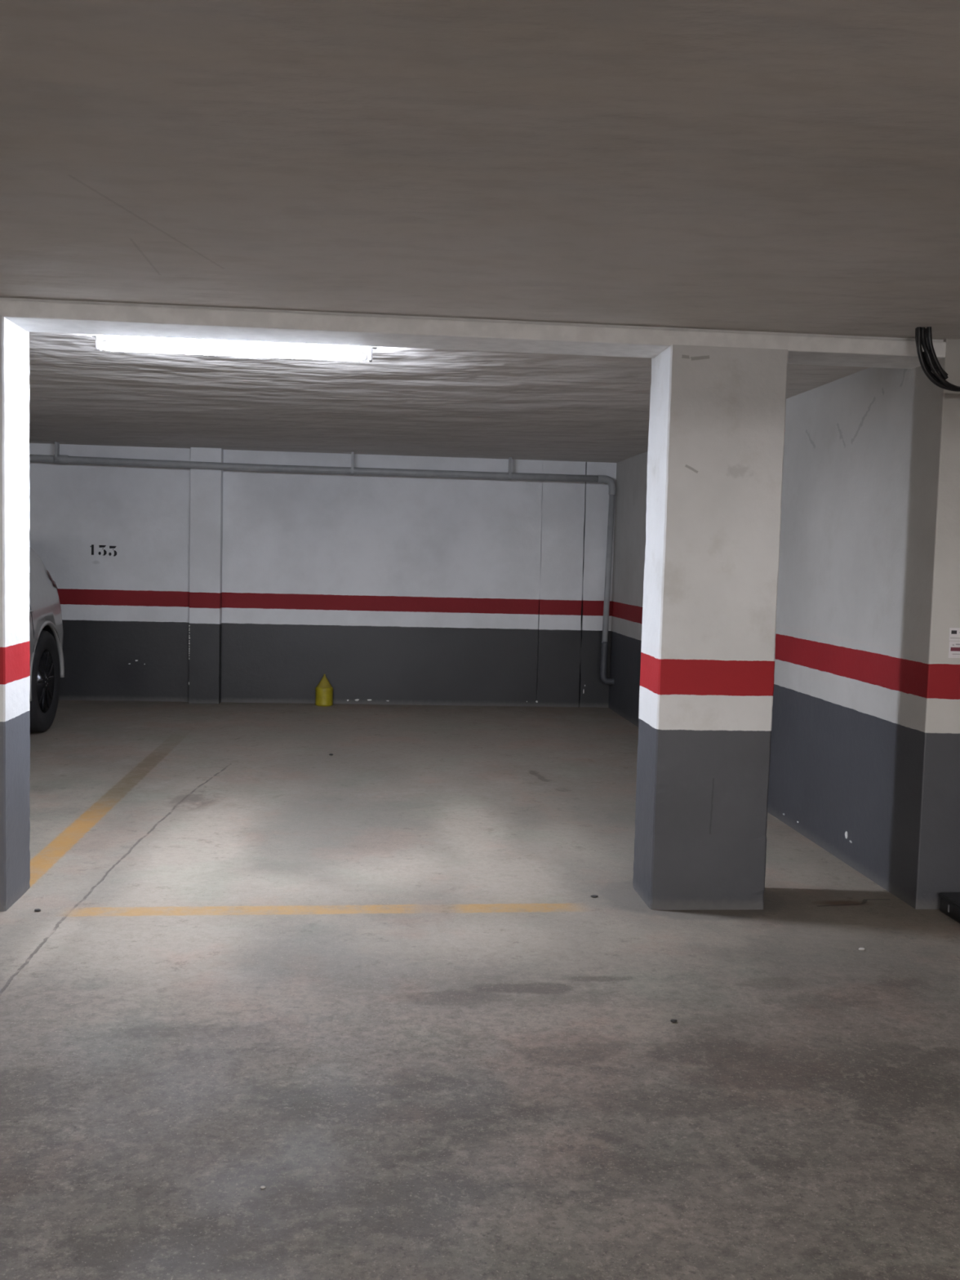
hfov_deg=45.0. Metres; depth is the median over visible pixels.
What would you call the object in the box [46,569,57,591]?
tail light
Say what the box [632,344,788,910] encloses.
concrete pillar
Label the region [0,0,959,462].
ceiling
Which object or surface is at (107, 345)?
lamp
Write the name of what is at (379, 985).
floor
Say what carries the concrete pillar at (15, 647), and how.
on the floor
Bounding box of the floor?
[0,700,959,1279]
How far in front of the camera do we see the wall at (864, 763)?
5.10 m
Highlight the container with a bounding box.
[315,674,333,706]
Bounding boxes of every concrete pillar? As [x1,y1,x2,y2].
[0,315,30,911]
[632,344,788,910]
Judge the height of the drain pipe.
1.995 m
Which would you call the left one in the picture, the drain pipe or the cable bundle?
the drain pipe
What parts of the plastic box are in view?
lid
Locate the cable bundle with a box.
[915,326,959,391]
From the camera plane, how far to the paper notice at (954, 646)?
4.53 m
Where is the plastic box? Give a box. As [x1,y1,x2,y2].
[939,893,959,923]
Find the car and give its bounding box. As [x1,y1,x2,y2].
[29,546,64,732]
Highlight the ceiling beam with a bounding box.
[0,297,946,368]
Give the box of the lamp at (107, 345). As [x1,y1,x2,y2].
[90,334,377,362]
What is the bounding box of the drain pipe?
[29,441,616,684]
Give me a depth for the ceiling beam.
4.31 m
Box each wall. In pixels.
[29,443,616,707]
[608,338,959,909]
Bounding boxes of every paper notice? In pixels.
[948,627,959,640]
[948,641,959,657]
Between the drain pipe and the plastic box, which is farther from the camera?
the drain pipe
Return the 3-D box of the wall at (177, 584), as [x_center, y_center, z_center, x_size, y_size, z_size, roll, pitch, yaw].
[-4.307,-0.575,10.098,11.665,2.379,0.382,1,4,-5]
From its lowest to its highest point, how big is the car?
1.562 m
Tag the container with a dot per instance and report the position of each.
(324, 690)
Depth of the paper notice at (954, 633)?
4.52 m

